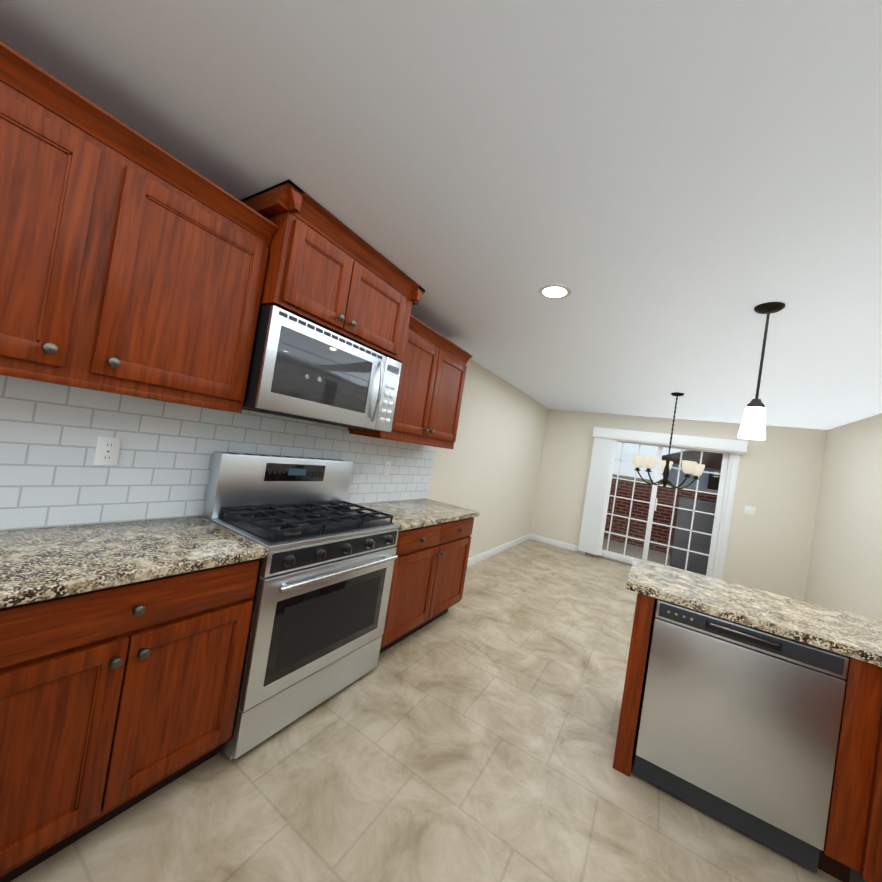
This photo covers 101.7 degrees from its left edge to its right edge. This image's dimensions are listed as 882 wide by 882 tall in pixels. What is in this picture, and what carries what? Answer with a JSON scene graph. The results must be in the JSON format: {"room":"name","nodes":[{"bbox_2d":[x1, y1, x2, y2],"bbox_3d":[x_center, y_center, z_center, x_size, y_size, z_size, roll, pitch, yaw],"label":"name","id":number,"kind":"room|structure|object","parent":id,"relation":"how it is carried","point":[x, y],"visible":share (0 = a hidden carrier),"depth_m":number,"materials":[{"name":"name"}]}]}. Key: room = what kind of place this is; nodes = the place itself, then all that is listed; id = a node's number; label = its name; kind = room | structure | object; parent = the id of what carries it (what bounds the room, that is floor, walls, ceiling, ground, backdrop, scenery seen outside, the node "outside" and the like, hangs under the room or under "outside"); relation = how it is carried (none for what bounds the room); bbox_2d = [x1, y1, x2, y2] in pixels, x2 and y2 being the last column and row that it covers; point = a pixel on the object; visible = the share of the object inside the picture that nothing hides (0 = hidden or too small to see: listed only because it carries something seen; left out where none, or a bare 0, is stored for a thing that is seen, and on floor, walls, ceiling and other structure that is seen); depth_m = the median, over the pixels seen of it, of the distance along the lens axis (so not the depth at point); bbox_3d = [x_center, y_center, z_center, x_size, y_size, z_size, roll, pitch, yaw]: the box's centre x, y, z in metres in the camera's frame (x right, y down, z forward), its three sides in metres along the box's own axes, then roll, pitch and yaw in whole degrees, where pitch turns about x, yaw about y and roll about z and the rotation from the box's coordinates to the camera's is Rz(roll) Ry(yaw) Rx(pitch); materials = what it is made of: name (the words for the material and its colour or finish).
{"room":"kitchen","nodes":[
{"label":"kitchen","id":0,"kind":"room"},
{"bbox_2d":[202,359,548,557],"bbox_3d":[-0.966,0.103,2.206,0.120,2.430,10.790,8,-1,32],"label":"wall","id":1,"kind":"structure","parent":0,"point":[487,466],"depth_m":4.78,"materials":[{"name":"beige paint"}]},
{"bbox_2d":[0,40,278,412],"bbox_3d":[-1.333,-0.625,0.994,0.364,0.835,1.571,8,-1,32],"label":"upper cabinet","id":2,"kind":"object","parent":1,"relation":"attached to","point":[133,262],"visible":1,"depth_m":1.16,"materials":[{"name":"brown wood"}]},
{"bbox_2d":[0,375,434,530],"bbox_3d":[-1.173,0.091,1.752,0.007,0.565,4.160,8,-1,32],"label":"tile backsplash","id":3,"kind":"structure","parent":1,"relation":"attached to","point":[52,474],"depth_m":1.54,"materials":[{"name":"white tile"}]},
{"bbox_2d":[94,436,120,465],"bbox_3d":[-1.344,0.042,1.450,0.009,0.116,0.072,8,-1,32],"label":"outlet","id":4,"kind":"object","parent":3,"relation":"attached to","point":[107,451],"visible":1,"depth_m":1.45,"materials":[{"name":"white plastic"}]},
{"bbox_2d":[383,461,390,474],"bbox_3d":[-0.439,0.223,2.937,0.009,0.116,0.072,8,-1,32],"label":"outlet","id":5,"kind":"object","parent":3,"relation":"attached to","point":[387,467],"visible":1,"depth_m":2.93,"materials":[{"name":"white plastic"}]},
{"bbox_2d":[240,180,424,361],"bbox_3d":[-0.595,-0.819,2.033,0.464,0.490,1.015,8,-1,32],"label":"upper cabinet","id":6,"kind":"object","parent":1,"relation":"attached to","point":[326,269],"visible":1,"depth_m":1.75,"materials":[{"name":"brown wood"}]},
{"bbox_2d":[242,304,401,432],"bbox_3d":[-0.675,-0.341,2.029,0.441,0.466,0.909,8,-1,32],"label":"microwave","id":7,"kind":"object","parent":6,"relation":"attached to","point":[302,368],"visible":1,"depth_m":1.78,"materials":[{"name":"silver metal"}]},
{"bbox_2d":[348,314,471,448],"bbox_3d":[-0.192,-0.407,2.867,0.364,0.852,0.991,8,-1,32],"label":"upper cabinet","id":8,"kind":"object","parent":1,"relation":"attached to","point":[430,389],"visible":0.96,"depth_m":2.74,"materials":[{"name":"brown wood"}]},
{"bbox_2d":[467,534,530,566],"bbox_3d":[0.691,1.585,5.066,0.014,0.105,3.690,8,-1,32],"label":"baseboard","id":9,"kind":"structure","parent":1,"relation":"attached to","point":[488,554],"depth_m":5.23,"materials":[{"name":"white wood"}]},
{"bbox_2d":[10,539,865,881],"bbox_3d":[0.441,1.582,1.184,3.920,0.100,10.790,8,-1,32],"label":"floor","id":10,"kind":"structure","parent":0,"point":[470,735],"depth_m":1.53,"materials":[{"name":"beige tile"}]},
{"bbox_2d":[0,516,268,881],"bbox_3d":[-1.322,0.798,1.112,0.594,0.910,1.186,8,-1,32],"label":"base cabinet","id":11,"kind":"object","parent":10,"relation":"on","point":[122,648],"visible":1,"depth_m":1.13,"materials":[{"name":"brown wood"}]},
{"bbox_2d":[204,451,399,759],"bbox_3d":[-0.737,0.738,1.980,0.617,1.236,0.874,8,-1,32],"label":"gas range","id":12,"kind":"object","parent":10,"relation":"on","point":[320,603],"visible":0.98,"depth_m":1.78,"materials":[{"name":"silver metal"}]},
{"bbox_2d":[350,499,479,653],"bbox_3d":[-0.260,0.993,2.855,0.594,0.910,1.147,8,-1,32],"label":"base cabinet","id":13,"kind":"object","parent":10,"relation":"on","point":[430,562],"visible":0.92,"depth_m":2.65,"materials":[{"name":"brown wood"}]},
{"bbox_2d":[633,599,848,871],"bbox_3d":[1.385,1.251,1.785,0.637,0.862,0.611,8,-1,32],"label":"dishwasher","id":14,"kind":"object","parent":10,"relation":"on","point":[738,726],"visible":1,"depth_m":1.52,"materials":[{"name":"grey metal"}]},
{"bbox_2d":[613,557,881,881],"bbox_3d":[1.398,1.213,0.903,1.855,0.910,2.205,8,-1,32],"label":"base cabinet","id":15,"kind":"object","parent":10,"relation":"on","point":[853,838],"visible":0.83,"depth_m":1.46,"materials":[{"name":"brown wood"}]},
{"bbox_2d":[0,0,881,429],"bbox_3d":[0.826,-0.918,1.228,3.920,0.100,10.790,8,-1,32],"label":"ceiling","id":16,"kind":"structure","parent":0,"point":[670,194],"depth_m":1.21,"materials":[{"name":"white paint"}]},
{"bbox_2d":[538,284,571,298],"bbox_3d":[0.665,-0.871,2.103,0.188,0.009,0.188,8,-1,32],"label":"recessed light","id":17,"kind":"object","parent":16,"relation":"in","point":[554,291],"visible":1,"depth_m":2.09,"materials":[{"name":"white"}]},
{"bbox_2d":[633,392,704,488],"bbox_3d":[2.594,-0.003,4.061,0.706,1.069,0.685,8,-1,32],"label":"dining chandelier","id":18,"kind":"object","parent":16,"relation":"hanging from","point":[695,469],"visible":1,"depth_m":3.98,"materials":[{"name":"white glass"}]},
{"bbox_2d":[737,302,784,439],"bbox_3d":[1.692,-0.364,1.903,0.124,0.707,0.124,8,-1,32],"label":"pendant light","id":19,"kind":"object","parent":16,"relation":"hanging from","point":[753,425],"visible":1,"depth_m":1.88,"materials":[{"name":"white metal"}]},
{"bbox_2d":[530,409,826,600],"bbox_3d":[3.395,0.837,5.736,3.680,2.430,0.132,8,-1,32],"label":"wall","id":20,"kind":"structure","parent":0,"point":[777,487],"depth_m":5.07,"materials":[{"name":"beige paint"}]},
{"bbox_2d":[530,534,576,551],"bbox_3d":[3.186,1.980,5.663,3.652,0.105,0.014,8,-1,32],"label":"baseboard","id":21,"kind":"structure","parent":20,"relation":"attached to","point":[560,544],"depth_m":6.39,"materials":[{"name":"white wood"}]},
{"bbox_2d":[578,440,739,579],"bbox_3d":[3.371,0.973,5.720,1.970,2.155,0.117,8,-1,32],"label":"sliding door","id":22,"kind":"structure","parent":20,"relation":"in","point":[716,559],"depth_m":5.45,"materials":[{"name":"white"}]},
{"bbox_2d":[578,427,747,554],"bbox_3d":[3.324,0.928,5.605,2.030,2.105,0.130,8,-1,32],"label":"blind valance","id":23,"kind":"object","parent":20,"relation":"attached to","point":[598,491],"visible":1,"depth_m":5.96,"materials":[{"name":"white plastic"}]},
{"bbox_2d":[804,413,881,620],"bbox_3d":[2.232,0.560,0.206,0.120,2.430,10.790,8,-1,32],"label":"wall","id":24,"kind":"structure","parent":0,"point":[845,570],"depth_m":3.88,"materials":[{"name":"beige paint"}]},
{"label":"outside","id":25,"kind":"structure","parent":0,"visible":0},
{"bbox_2d":[602,538,669,565],"bbox_3d":[6.604,2.844,9.121,18.000,0.200,9.330,8,-1,32],"label":"ground","id":26,"kind":"structure","parent":25,"point":[650,557],"depth_m":7.55,"materials":[{"name":"beige concrete"}]},
{"bbox_2d":[604,474,717,574],"bbox_3d":[5.134,0.895,7.276,15.000,3.500,1.640,8,-1,32],"label":"brick wall","id":27,"kind":"structure","parent":26,"relation":"on","point":[621,504],"depth_m":7.93,"materials":[{"name":"red brick"}]},
{"bbox_2d":[661,450,722,489],"bbox_3d":[10.020,1.392,9.454,7.550,3.720,2.900,8,-1,32],"label":"house","id":28,"kind":"structure","parent":26,"relation":"on","point":[709,483],"depth_m":9.76,"materials":[{"name":"grey"}]}
]}

